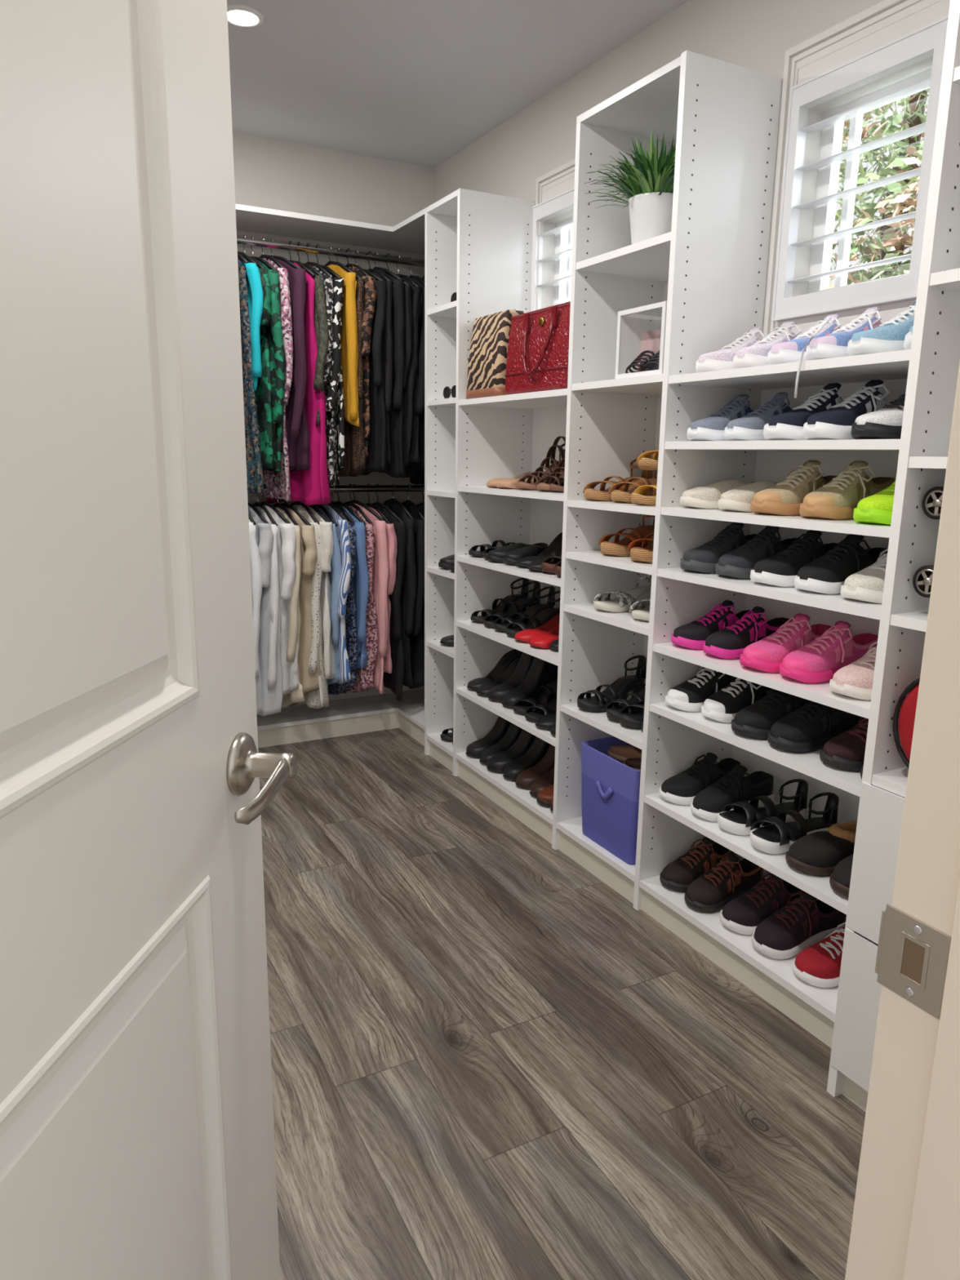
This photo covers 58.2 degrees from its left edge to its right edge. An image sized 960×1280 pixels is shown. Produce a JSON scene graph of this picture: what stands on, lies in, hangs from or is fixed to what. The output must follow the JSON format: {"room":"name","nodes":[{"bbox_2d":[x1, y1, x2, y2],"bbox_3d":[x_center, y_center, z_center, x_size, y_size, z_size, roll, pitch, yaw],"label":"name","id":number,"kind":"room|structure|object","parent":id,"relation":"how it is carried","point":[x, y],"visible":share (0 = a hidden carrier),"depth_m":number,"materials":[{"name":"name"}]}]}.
{"room":"walk-in closet","nodes":[
{"label":"walk-in closet","id":0,"kind":"room"},
{"bbox_2d":[232,131,433,704],"bbox_3d":[-1.310,-0.789,3.602,2.637,2.496,0.120,-6,14,-28],"label":"wall","id":1,"kind":"structure","parent":0,"point":[269,173],"depth_m":3.68,"materials":[{"name":"white paint"}]},
{"bbox_2d":[226,0,688,168],"bbox_3d":[-0.443,-1.693,1.779,2.637,0.060,3.730,-6,14,-28],"label":"ceiling","id":2,"kind":"structure","parent":0,"point":[418,82],"depth_m":2.81,"materials":[{"name":"white paint"}]},
{"bbox_2d":[257,728,865,1279],"bbox_3d":[-0.482,0.992,1.426,3.497,0.050,5.330,-6,14,-28],"label":"floor","id":3,"kind":"structure","parent":0,"point":[488,1063],"depth_m":1.80,"materials":[{"name":"wood"}]},
{"bbox_2d":[235,0,959,1112],"bbox_3d":[-0.471,-0.400,2.074,2.395,2.400,3.448,-6,14,-28],"label":"shelving unit","id":4,"kind":"object","parent":3,"relation":"on","point":[710,271],"visible":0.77,"depth_m":2.30,"materials":[{"name":"white laminate"}]},
{"bbox_2d":[236,235,424,266],"bbox_3d":[-1.155,-1.515,3.194,2.373,0.052,0.052,-6,14,-28],"label":"clothes rod","id":5,"kind":"object","parent":4,"relation":"attached to","point":[248,241],"visible":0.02,"depth_m":3.47,"materials":[{"name":"silver metal"}]},
{"bbox_2d":[237,250,263,493],"bbox_3d":[-0.974,-1.076,3.388,0.088,0.977,0.375,-8,15,-36],"label":"blouse","id":6,"kind":"object","parent":5,"relation":"hanging from","point":[255,478],"visible":0.3,"depth_m":3.29,"materials":[{"name":"black"}]},
{"bbox_2d":[239,251,262,391],"bbox_3d":[-0.935,-1.256,3.358,0.067,0.611,0.440,-8,15,-34],"label":"blouse","id":7,"kind":"object","parent":5,"relation":"hanging from","point":[255,291],"visible":0.36,"depth_m":3.19,"materials":[{"name":"fabric"}]},
{"bbox_2d":[243,235,273,469],"bbox_3d":[-0.906,-1.101,3.403,0.066,0.932,0.426,-7,15,-34],"label":"blouse","id":8,"kind":"object","parent":5,"relation":"hanging from","point":[264,390],"visible":0.36,"depth_m":3.31,"materials":[{"name":"green fabric"}]},
{"bbox_2d":[250,235,285,471],"bbox_3d":[-0.879,-1.123,3.410,0.080,0.892,0.419,-10,16,-41],"label":"dress","id":9,"kind":"object","parent":5,"relation":"hanging from","point":[273,332],"visible":0.34,"depth_m":3.28,"materials":[{"name":"green fabric"}]},
{"bbox_2d":[258,236,293,501],"bbox_3d":[-0.846,-1.073,3.452,0.068,1.006,0.401,-9,15,-37],"label":"blouse","id":10,"kind":"object","parent":5,"relation":"hanging from","point":[278,483],"visible":0.33,"depth_m":3.32,"materials":[{"name":"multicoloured fabric"}]},
{"bbox_2d":[270,238,310,474],"bbox_3d":[-0.807,-1.123,3.453,0.109,0.907,0.447,-9,16,-39],"label":"shirt","id":11,"kind":"object","parent":5,"relation":"hanging from","point":[297,429],"visible":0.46,"depth_m":3.32,"materials":[{"name":"fabric"}]},
{"bbox_2d":[266,240,331,505],"bbox_3d":[-0.753,-1.069,3.507,0.128,1.034,0.416,-9,16,-39],"label":"dress","id":12,"kind":"object","parent":5,"relation":"hanging from","point":[311,486],"visible":0.39,"depth_m":3.43,"materials":[{"name":"fabric"}]},
{"bbox_2d":[297,241,328,426],"bbox_3d":[-0.726,-1.209,3.493,0.074,0.754,0.443,-8,15,-36],"label":"blouse","id":13,"kind":"object","parent":5,"relation":"hanging from","point":[321,324],"visible":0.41,"depth_m":3.33,"materials":[{"name":"black"}]},
{"bbox_2d":[305,243,339,485],"bbox_3d":[-0.691,-1.117,3.527,0.092,0.946,0.400,-8,15,-37],"label":"blouse","id":14,"kind":"object","parent":5,"relation":"hanging from","point":[331,416],"visible":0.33,"depth_m":3.43,"materials":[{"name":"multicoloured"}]},
{"bbox_2d":[315,244,344,471],"bbox_3d":[-0.648,-1.137,3.544,0.094,0.913,0.396,-6,14,-28],"label":"dress","id":15,"kind":"object","parent":5,"relation":"hanging from","point":[336,386],"visible":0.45,"depth_m":3.39,"materials":[{"name":"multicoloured fabric"}]},
{"bbox_2d":[324,245,359,426],"bbox_3d":[-0.608,-1.240,3.548,0.052,0.712,0.434,-7,15,-33],"label":"cardigan","id":16,"kind":"object","parent":5,"relation":"hanging from","point":[349,343],"visible":0.38,"depth_m":3.41,"materials":[{"name":"fabric"}]},
{"bbox_2d":[336,246,365,476],"bbox_3d":[-0.577,-1.143,3.581,0.091,0.914,0.385,-9,16,-40],"label":"dress","id":17,"kind":"object","parent":5,"relation":"hanging from","point":[354,442],"visible":0.3,"depth_m":3.51,"materials":[{"name":"brown fabric"}]},
{"bbox_2d":[345,248,376,474],"bbox_3d":[-0.534,-1.145,3.593,0.093,0.914,0.400,-7,15,-34],"label":"dress","id":18,"kind":"object","parent":5,"relation":"hanging from","point":[370,291],"visible":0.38,"depth_m":3.42,"materials":[{"name":"black fabric"}]},
{"bbox_2d":[355,248,387,475],"bbox_3d":[-0.506,-1.152,3.624,0.089,0.913,0.425,-8,15,-36],"label":"shirt","id":19,"kind":"object","parent":5,"relation":"hanging from","point":[378,439],"visible":0.41,"depth_m":3.52,"materials":[{"name":"fabric"}]},
{"bbox_2d":[367,251,393,465],"bbox_3d":[-0.456,-1.180,3.639,0.086,0.864,0.384,-8,15,-35],"label":"dress","id":20,"kind":"object","parent":5,"relation":"hanging from","point":[388,336],"visible":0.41,"depth_m":3.49,"materials":[{"name":"fabric"}]},
{"bbox_2d":[373,252,406,477],"bbox_3d":[-0.432,-1.155,3.661,0.075,0.920,0.427,-8,15,-36],"label":"jacket","id":21,"kind":"object","parent":5,"relation":"hanging from","point":[397,468],"visible":0.38,"depth_m":3.52,"materials":[{"name":"fabric"}]},
{"bbox_2d":[386,253,413,469],"bbox_3d":[-0.388,-1.178,3.684,0.085,0.884,0.410,-6,14,-28],"label":"dress","id":22,"kind":"object","parent":5,"relation":"hanging from","point":[408,378],"visible":0.3,"depth_m":3.54,"materials":[{"name":"fabric"}]},
{"bbox_2d":[395,254,422,462],"bbox_3d":[-0.351,-1.183,3.704,0.083,0.883,0.388,-7,14,-32],"label":"dress","id":23,"kind":"object","parent":5,"relation":"hanging from","point":[416,295],"visible":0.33,"depth_m":3.54,"materials":[{"name":"fabric"}]},
{"bbox_2d":[405,256,424,477],"bbox_3d":[-0.283,-1.167,3.727,0.100,0.921,0.396,-4,13,-22],"label":"dress","id":24,"kind":"object","parent":5,"relation":"hanging from","point":[412,468],"visible":0.2,"depth_m":3.59,"materials":[{"name":"fabric"}]},
{"bbox_2d":[247,484,424,493],"bbox_3d":[-1.169,-0.591,3.392,2.373,0.052,0.052,-6,14,-28],"label":"clothes rod","id":25,"kind":"object","parent":4,"relation":"attached to","point":[374,488],"visible":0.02,"depth_m":3.76,"materials":[{"name":"silver metal"}]},
{"bbox_2d":[248,513,262,714],"bbox_3d":[-0.995,-0.149,3.570,0.090,0.976,0.431,-8,15,-36],"label":"shirt","id":26,"kind":"object","parent":25,"relation":"hanging from","point":[255,562],"visible":0.22,"depth_m":3.39,"materials":[{"name":"fabric"}]},
{"bbox_2d":[248,502,283,715],"bbox_3d":[-0.959,-0.159,3.591,0.138,0.965,0.441,-9,15,-38],"label":"shirt","id":27,"kind":"object","parent":25,"relation":"hanging from","point":[272,698],"visible":0.37,"depth_m":3.47,"materials":[{"name":"fabric"}]},
{"bbox_2d":[253,493,283,697],"bbox_3d":[-0.914,-0.171,3.609,0.111,0.946,0.396,-6,14,-28],"label":"shirt","id":28,"kind":"object","parent":25,"relation":"hanging from","point":[274,587],"visible":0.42,"depth_m":3.46,"materials":[{"name":"fabric"}]},
{"bbox_2d":[257,484,298,694],"bbox_3d":[-0.881,-0.198,3.613,0.097,0.894,0.448,-10,16,-40],"label":"shirt","id":29,"kind":"object","parent":25,"relation":"hanging from","point":[286,534],"visible":0.42,"depth_m":3.49,"materials":[{"name":"fabric"}]},
{"bbox_2d":[272,498,305,707],"bbox_3d":[-0.835,-0.174,3.646,0.090,0.955,0.414,-6,14,-30],"label":"shirt","id":30,"kind":"object","parent":25,"relation":"hanging from","point":[296,695],"visible":0.34,"depth_m":3.49,"materials":[{"name":"fabric"}]},
{"bbox_2d":[278,500,321,694],"bbox_3d":[-0.812,-0.208,3.654,0.100,0.890,0.456,-10,16,-40],"label":"shirt","id":31,"kind":"object","parent":25,"relation":"hanging from","point":[309,682],"visible":0.41,"depth_m":3.55,"materials":[{"name":"fabric"}]},
{"bbox_2d":[289,501,328,708],"bbox_3d":[-0.759,-0.189,3.694,0.101,0.942,0.404,-7,14,-32],"label":"shirt","id":32,"kind":"object","parent":25,"relation":"hanging from","point":[318,698],"visible":0.38,"depth_m":3.56,"materials":[{"name":"beige fabric"}]},
{"bbox_2d":[298,504,335,679],"bbox_3d":[-0.739,-0.237,3.690,0.427,0.847,0.112,12,16,42],"label":"shirt","id":33,"kind":"object","parent":25,"relation":"hanging from","point":[326,526],"visible":0.35,"depth_m":3.56,"materials":[{"name":"fabric"}]},
{"bbox_2d":[313,504,341,687],"bbox_3d":[-0.694,-0.224,3.719,0.088,0.884,0.410,-8,15,-35],"label":"shirt","id":34,"kind":"object","parent":25,"relation":"hanging from","point":[335,575],"visible":0.31,"depth_m":3.57,"materials":[{"name":"fabric"}]},
{"bbox_2d":[315,502,351,684],"bbox_3d":[-0.663,-0.233,3.730,0.088,0.869,0.456,-8,15,-35],"label":"shirt","id":35,"kind":"object","parent":25,"relation":"hanging from","point":[342,529],"visible":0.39,"depth_m":3.56,"materials":[{"name":"blue fabric"}]},
{"bbox_2d":[328,485,357,694],"bbox_3d":[-0.628,-0.202,3.750,0.086,0.938,0.397,-7,14,-33],"label":"shirt","id":36,"kind":"object","parent":25,"relation":"hanging from","point":[350,615],"visible":0.31,"depth_m":3.67,"materials":[{"name":"blue fabric"}]},
{"bbox_2d":[335,484,368,668],"bbox_3d":[-0.600,-0.246,3.762,0.109,0.855,0.427,-10,16,-41],"label":"shirt","id":37,"kind":"object","parent":25,"relation":"hanging from","point":[361,578],"visible":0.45,"depth_m":3.62,"materials":[{"name":"fabric"}]},
{"bbox_2d":[345,484,377,693],"bbox_3d":[-0.561,-0.220,3.806,0.097,0.923,0.398,-7,14,-33],"label":"shirt","id":38,"kind":"object","parent":25,"relation":"hanging from","point":[363,677],"visible":0.36,"depth_m":3.69,"materials":[{"name":"multicoloured fabric"}]},
{"bbox_2d":[343,484,389,693],"bbox_3d":[-0.538,-0.211,3.801,0.082,0.938,0.451,-9,16,-39],"label":"shirt","id":39,"kind":"object","parent":25,"relation":"hanging from","point":[380,558],"visible":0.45,"depth_m":3.66,"materials":[{"name":"fabric"}]},
{"bbox_2d":[364,484,397,673],"bbox_3d":[-0.478,-0.247,3.823,0.069,0.875,0.405,-8,15,-35],"label":"shirt","id":40,"kind":"object","parent":25,"relation":"hanging from","point":[392,538],"visible":0.17,"depth_m":3.66,"materials":[{"name":"fabric"}]},
{"bbox_2d":[368,484,406,700],"bbox_3d":[-0.453,-0.227,3.864,0.082,0.932,0.429,-8,15,-35],"label":"shirt","id":41,"kind":"object","parent":25,"relation":"hanging from","point":[393,681],"visible":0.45,"depth_m":3.72,"materials":[{"name":"fabric"}]},
{"bbox_2d":[382,484,417,686],"bbox_3d":[-0.387,-0.231,3.886,0.083,0.931,0.406,-7,15,-34],"label":"shirt","id":42,"kind":"object","parent":25,"relation":"hanging from","point":[408,593],"visible":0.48,"depth_m":3.75,"materials":[{"name":"fabric"}]},
{"bbox_2d":[401,484,424,688],"bbox_3d":[-0.321,-0.235,3.918,0.084,0.935,0.410,-4,13,-23],"label":"shirt","id":43,"kind":"object","parent":25,"relation":"hanging from","point":[416,638],"visible":0.38,"depth_m":3.78,"materials":[{"name":"fabric"}]},
{"bbox_2d":[465,715,522,764],"bbox_3d":[0.090,0.373,3.376,0.274,0.165,0.197,-6,14,-28],"label":"ankle boots","id":44,"kind":"object","parent":4,"relation":"in","point":[504,734],"visible":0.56,"depth_m":3.35,"materials":[{"name":"black leather"}]},
{"bbox_2d":[466,648,522,697],"bbox_3d":[0.084,0.124,3.333,0.268,0.133,0.192,-6,14,-28],"label":"heels","id":45,"kind":"object","parent":4,"relation":"in","point":[507,664],"visible":0.59,"depth_m":3.34,"materials":[{"name":"black leather"}]},
{"bbox_2d":[466,309,525,399],"bbox_3d":[0.068,-0.994,3.026,0.153,0.286,0.249,-6,14,-28],"label":"bag","id":46,"kind":"object","parent":4,"relation":"on","point":[488,351],"visible":0.64,"depth_m":2.96,"materials":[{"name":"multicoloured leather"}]},
{"bbox_2d":[470,577,540,627],"bbox_3d":[0.104,-0.143,3.266,0.260,0.154,0.212,-6,14,-28],"label":"sandals","id":47,"kind":"object","parent":4,"relation":"in","point":[513,603],"visible":0.92,"depth_m":3.27,"materials":[{"name":"black leather"}]},
{"bbox_2d":[487,542,547,564],"bbox_3d":[0.168,-0.309,3.072,0.262,0.064,0.183,-6,14,-28],"label":"flats","id":48,"kind":"object","parent":4,"relation":"in","point":[509,554],"visible":0.69,"depth_m":3.03,"materials":[{"name":"black leather"}]},
{"bbox_2d":[486,728,550,781],"bbox_3d":[0.182,0.400,3.222,0.292,0.178,0.193,-6,14,-28],"label":"ankle boots","id":49,"kind":"object","parent":4,"relation":"in","point":[528,749],"visible":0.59,"depth_m":3.19,"materials":[{"name":"black leather"}]},
{"bbox_2d":[488,652,558,707],"bbox_3d":[0.174,0.117,3.177,0.271,0.214,0.192,-6,14,-28],"label":"heels","id":50,"kind":"object","parent":4,"relation":"in","point":[531,673],"visible":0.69,"depth_m":3.15,"materials":[{"name":"black leather"}]},
{"bbox_2d":[493,586,560,636],"bbox_3d":[0.187,-0.103,3.101,0.265,0.148,0.199,-6,14,-28],"label":"sandals","id":51,"kind":"object","parent":4,"relation":"in","point":[538,615],"visible":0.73,"depth_m":3.09,"materials":[{"name":"black leather"}]},
{"bbox_2d":[515,744,555,796],"bbox_3d":[0.266,0.446,3.069,0.261,0.155,0.194,-6,14,-28],"label":"ankle boots","id":52,"kind":"object","parent":4,"relation":"on","point":[540,776],"visible":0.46,"depth_m":3.06,"materials":[{"name":"brown leather"}]},
{"bbox_2d":[512,668,557,721],"bbox_3d":[0.255,0.177,3.027,0.271,0.162,0.192,-6,14,-28],"label":"sandals","id":53,"kind":"object","parent":4,"relation":"in","point":[545,703],"visible":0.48,"depth_m":3.02,"materials":[{"name":"black rubber"}]},
{"bbox_2d":[514,613,559,648],"bbox_3d":[0.257,-0.037,2.946,0.261,0.085,0.196,-6,14,-28],"label":"heels","id":54,"kind":"object","parent":4,"relation":"on","point":[541,637],"visible":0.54,"depth_m":2.92,"materials":[{"name":"red leather"}]},
{"bbox_2d":[505,301,570,395],"bbox_3d":[0.212,-0.924,2.736,0.158,0.276,0.398,-6,14,-28],"label":"tote bag","id":55,"kind":"object","parent":4,"relation":"on","point":[537,355],"visible":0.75,"depth_m":2.70,"materials":[{"name":"red leather"}]},
{"bbox_2d":[515,435,565,491],"bbox_3d":[0.270,-0.593,2.890,0.272,0.180,0.261,-6,14,-28],"label":"sandals","id":56,"kind":"object","parent":4,"relation":"on","point":[556,470],"visible":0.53,"depth_m":2.91,"materials":[{"name":"brown leather"}]},
{"bbox_2d":[581,736,641,864],"bbox_3d":[0.489,0.472,2.627,0.290,0.295,0.300,-6,14,-28],"label":"fabric bin","id":57,"kind":"object","parent":4,"relation":"on","point":[611,766],"visible":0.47,"depth_m":2.56,"materials":[{"name":"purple fabric"}]},
{"bbox_2d":[577,654,646,721],"bbox_3d":[0.450,0.144,2.640,0.258,0.144,0.218,-8,15,-35],"label":"sandals","id":58,"kind":"object","parent":4,"relation":"on","point":[607,700],"visible":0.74,"depth_m":2.65,"materials":[{"name":"black leather"}]},
{"bbox_2d":[582,455,657,502],"bbox_3d":[0.452,-0.476,2.531,0.260,0.134,0.203,-8,15,-35],"label":"sandals","id":59,"kind":"object","parent":4,"relation":"on","point":[621,491],"visible":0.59,"depth_m":2.51},
{"bbox_2d":[592,572,651,621],"bbox_3d":[0.488,-0.140,2.508,0.263,0.120,0.288,-6,14,-28],"label":"sandals","id":60,"kind":"object","parent":4,"relation":"on","point":[637,597],"visible":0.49,"depth_m":2.52,"materials":[{"name":"silver rubber"}]},
{"bbox_2d":[598,514,655,563],"bbox_3d":[0.490,-0.312,2.482,0.272,0.145,0.285,-6,14,-28],"label":"sandals","id":61,"kind":"object","parent":4,"relation":"on","point":[637,544],"visible":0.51,"depth_m":2.48},
{"bbox_2d":[585,129,675,244],"bbox_3d":[0.458,-1.169,2.260,0.374,0.284,0.356,3,12,9],"label":"potted grass plant","id":62,"kind":"object","parent":4,"relation":"on","point":[648,187],"visible":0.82,"depth_m":2.21,"materials":[{"name":"green plant"}]},
{"bbox_2d":[614,301,666,378],"bbox_3d":[0.517,-0.784,2.293,0.235,0.174,0.195,-6,14,-28],"label":"display box","id":63,"kind":"object","parent":4,"relation":"on","point":[651,358],"visible":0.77,"depth_m":2.29,"materials":[{"name":"white plastic"}]},
{"bbox_2d":[631,448,658,506],"bbox_3d":[0.534,-0.485,2.372,0.276,0.223,0.145,-6,14,-28],"label":"sandals","id":64,"kind":"object","parent":4,"relation":"on","point":[638,496],"visible":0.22,"depth_m":2.32},
{"bbox_2d":[659,836,764,912],"bbox_3d":[0.641,0.627,2.365,0.274,0.116,0.215,-6,14,-28],"label":"shoes","id":65,"kind":"object","parent":4,"relation":"on","point":[710,875],"visible":0.93,"depth_m":2.33,"materials":[{"name":"fabric"}]},
{"bbox_2d":[659,752,774,822],"bbox_3d":[0.638,0.379,2.312,0.263,0.116,0.218,-6,14,-28],"label":"sneakers","id":66,"kind":"object","parent":4,"relation":"on","point":[707,786],"visible":0.96,"depth_m":2.29,"materials":[{"name":"fabric"}]},
{"bbox_2d":[665,666,772,723],"bbox_3d":[0.646,0.124,2.257,0.280,0.116,0.213,-6,14,-28],"label":"sneakers","id":67,"kind":"object","parent":4,"relation":"on","point":[719,696],"visible":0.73,"depth_m":2.22,"materials":[{"name":"fabric"}]},
{"bbox_2d":[680,480,777,511],"bbox_3d":[0.663,-0.362,2.150,0.278,0.070,0.228,-6,14,-28],"label":"shoes","id":68,"kind":"object","parent":4,"relation":"on","point":[728,495],"visible":0.69,"depth_m":2.12,"materials":[{"name":"fabric"}]},
{"bbox_2d":[671,600,790,659],"bbox_3d":[0.649,-0.036,2.222,0.261,0.116,0.217,-6,14,-28],"label":"shoes","id":69,"kind":"object","parent":4,"relation":"on","point":[724,633],"visible":0.91,"depth_m":2.17,"materials":[{"name":"fabric"}]},
{"bbox_2d":[680,522,796,579],"bbox_3d":[0.667,-0.230,2.167,0.285,0.122,0.217,-6,14,-28],"label":"shoes","id":70,"kind":"object","parent":4,"relation":"on","point":[731,553],"visible":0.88,"depth_m":2.13,"materials":[{"name":"fabric"}]},
{"bbox_2d":[686,391,791,440],"bbox_3d":[0.662,-0.541,2.097,0.279,0.116,0.208,-6,14,-28],"label":"shoes","id":71,"kind":"object","parent":4,"relation":"on","point":[735,421],"visible":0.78,"depth_m":2.06,"materials":[{"name":"fabric"}]},
{"bbox_2d":[695,320,801,372],"bbox_3d":[0.671,-0.693,2.055,0.262,0.116,0.222,-6,14,-28],"label":"sneakers","id":72,"kind":"object","parent":4,"relation":"on","point":[748,350],"visible":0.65,"depth_m":2.01,"materials":[{"name":"fabric"}]},
{"bbox_2d":[717,778,839,854],"bbox_3d":[0.737,0.427,2.132,0.263,0.100,0.207,-6,14,-28],"label":"sandals","id":73,"kind":"object","parent":4,"relation":"on","point":[772,828],"visible":0.95,"depth_m":2.12,"materials":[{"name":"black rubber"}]},
{"bbox_2d":[720,872,846,959],"bbox_3d":[0.761,0.668,2.162,0.284,0.123,0.220,-6,14,-28],"label":"shoes","id":74,"kind":"object","parent":4,"relation":"on","point":[783,920],"visible":0.9,"depth_m":2.11,"materials":[{"name":"fabric"}]},
{"bbox_2d":[731,687,864,753],"bbox_3d":[0.759,0.167,2.049,0.283,0.123,0.215,-6,14,-28],"label":"shoes","id":75,"kind":"object","parent":4,"relation":"on","point":[789,722],"visible":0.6,"depth_m":1.99,"materials":[{"name":"fabric"}]},
{"bbox_2d":[739,613,878,684],"bbox_3d":[0.768,0.010,2.002,0.283,0.122,0.214,-6,14,-28],"label":"shoes","id":76,"kind":"object","parent":4,"relation":"on","point":[813,654],"visible":0.95,"depth_m":1.96,"materials":[{"name":"fabric"}]},
{"bbox_2d":[791,922,845,998],"bbox_3d":[0.868,0.719,1.948,0.261,0.116,0.221,-6,14,-28],"label":"sneakers","id":77,"kind":"object","parent":4,"relation":"on","point":[819,965],"visible":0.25,"depth_m":1.95,"materials":[{"name":"fabric"}]},
{"bbox_2d":[750,529,888,594],"bbox_3d":[0.781,-0.184,1.956,0.282,0.122,0.222,-6,14,-28],"label":"shoes","id":78,"kind":"object","parent":4,"relation":"on","point":[808,564],"visible":0.91,"depth_m":1.92,"materials":[{"name":"fabric"}]},
{"bbox_2d":[785,820,857,897],"bbox_3d":[0.859,0.480,1.937,0.296,0.082,0.236,-6,14,-28],"label":"slippers","id":79,"kind":"object","parent":4,"relation":"on","point":[830,853],"visible":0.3,"depth_m":1.92,"materials":[{"name":"fabric"}]},
{"bbox_2d":[750,460,894,519],"bbox_3d":[0.777,-0.340,1.933,0.281,0.122,0.241,-6,14,-28],"label":"sneakers","id":80,"kind":"object","parent":4,"relation":"on","point":[805,493],"visible":0.9,"depth_m":1.89,"materials":[{"name":"fabric"}]},
{"bbox_2d":[767,306,882,364],"bbox_3d":[0.773,-0.650,1.859,0.267,0.116,0.210,-6,14,-28],"label":"sneakers","id":81,"kind":"object","parent":4,"relation":"on","point":[832,340],"visible":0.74,"depth_m":1.79,"materials":[{"name":"fabric"}]},
{"bbox_2d":[763,379,893,439],"bbox_3d":[0.785,-0.499,1.881,0.287,0.128,0.218,-6,14,-28],"label":"shoes","id":82,"kind":"object","parent":4,"relation":"on","point":[824,415],"visible":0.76,"depth_m":1.81,"materials":[{"name":"fabric"}]},
{"bbox_2d":[819,716,868,779],"bbox_3d":[0.878,0.218,1.836,0.277,0.116,0.214,-6,14,-28],"label":"shoes","id":83,"kind":"object","parent":4,"relation":"on","point":[846,750],"visible":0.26,"depth_m":1.83,"materials":[{"name":"fabric"}]},
{"bbox_2d":[829,640,877,700],"bbox_3d":[0.882,0.061,1.784,0.267,0.116,0.207,-6,14,-28],"label":"sneakers","id":84,"kind":"object","parent":4,"relation":"on","point":[855,679],"visible":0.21,"depth_m":1.77,"materials":[{"name":"fabric"}]},
{"bbox_2d":[840,547,888,604],"bbox_3d":[0.893,-0.135,1.749,0.268,0.116,0.212,-6,14,-28],"label":"sneakers","id":85,"kind":"object","parent":4,"relation":"on","point":[867,584],"visible":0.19,"depth_m":1.74,"materials":[{"name":"fabric"}]},
{"bbox_2d":[853,480,895,524],"bbox_3d":[0.895,-0.285,1.696,0.270,0.116,0.205,-6,14,-28],"label":"shoes","id":86,"kind":"object","parent":4,"relation":"on","point":[876,508],"visible":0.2,"depth_m":1.68,"materials":[{"name":"fabric"}]},
{"bbox_2d":[850,393,905,439],"bbox_3d":[0.887,-0.448,1.677,0.268,0.116,0.226,-6,14,-28],"label":"sneakers","id":87,"kind":"object","parent":4,"relation":"on","point":[885,423],"visible":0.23,"depth_m":1.67,"materials":[{"name":"fabric"}]},
{"bbox_2d":[847,302,915,355],"bbox_3d":[0.874,-0.607,1.665,0.262,0.116,0.221,-6,14,-28],"label":"sneakers","id":88,"kind":"object","parent":4,"relation":"on","point":[894,335],"visible":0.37,"depth_m":1.65,"materials":[{"name":"fabric"}]},
{"bbox_2d":[893,677,919,768],"bbox_3d":[0.843,0.141,1.499,0.101,0.243,0.209,-6,14,-28],"label":"bag","id":89,"kind":"object","parent":4,"relation":"on","point":[908,709],"visible":0.27,"depth_m":1.55,"materials":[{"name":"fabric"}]},
{"bbox_2d":[912,486,943,597],"bbox_3d":[1.052,-0.132,1.348,0.354,0.236,0.563,-6,14,-28],"label":"wheels","id":90,"kind":"object","parent":4,"relation":"on","point":[932,499],"visible":0.48,"depth_m":1.49,"materials":[{"name":"black"}]},
{"bbox_2d":[433,0,933,308],"bbox_3d":[0.673,-0.543,2.586,0.120,2.496,3.590,-6,14,-28],"label":"wall","id":91,"kind":"structure","parent":0,"point":[508,160],"depth_m":2.52,"materials":[{"name":"white paint"}]},
{"bbox_2d":[529,158,575,311],"bbox_3d":[0.340,-1.248,3.011,0.113,0.763,0.457,-6,14,-28],"label":"window","id":92,"kind":"structure","parent":91,"relation":"in","point":[554,189],"depth_m":3.10,"materials":[{"name":"white paint"}]},
{"bbox_2d":[763,0,950,336],"bbox_3d":[0.896,-1.022,1.993,0.113,0.763,0.493,-6,14,-28],"label":"window","id":93,"kind":"structure","parent":91,"relation":"in","point":[888,37],"depth_m":2.01,"materials":[{"name":"white paint"}]},
{"bbox_3d":[0.380,-0.101,0.507,2.397,2.496,0.115,-6,14,-28],"label":"wall","id":94,"kind":"structure","parent":0,"visible":0},
{"bbox_2d":[0,0,279,1279],"bbox_3d":[-0.314,0.097,0.617,0.043,2.018,0.720,2,12,7],"label":"door","id":95,"kind":"structure","parent":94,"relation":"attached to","point":[137,1126],"depth_m":0.69,"materials":[{"name":"white paint"}]},
{"bbox_2d":[226,732,297,824],"bbox_3d":[-0.234,0.143,0.891,0.062,0.068,0.146,2,12,7],"label":"door handle","id":96,"kind":"object","parent":95,"relation":"attached to","point":[245,763],"depth_m":0.91,"materials":[{"name":"silver metal"}]},
{"bbox_2d":[844,361,959,1279],"bbox_3d":[-0.003,0.150,0.348,0.760,2.060,0.145,-6,14,-28],"label":"trim","id":97,"kind":"structure","parent":94,"relation":"attached to","point":[905,1225],"depth_m":0.57,"materials":[{"name":"beige paint"}]},
{"bbox_2d":[875,903,951,1019],"bbox_3d":[0.292,0.216,0.585,0.005,0.060,0.050,-5,13,-25],"label":"strike plate","id":98,"kind":"object","parent":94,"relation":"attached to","point":[913,955],"visible":1,"depth_m":0.58,"materials":[{"name":"silver metal"}]},
{"label":"outside","id":99,"kind":"structure","parent":0,"visible":0},
{"bbox_3d":[4.663,-0.107,8.326,12.050,0.050,22.000,-6,14,-28],"label":"ground","id":100,"kind":"structure","parent":99,"visible":0},
{"bbox_2d":[828,88,929,288],"bbox_3d":[2.456,-1.894,5.275,1.819,4.673,2.609,-6,14,-28],"label":"tree","id":101,"kind":"object","parent":100,"relation":"on","point":[891,239],"visible":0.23,"depth_m":4.94,"materials":[{"name":"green plant"}]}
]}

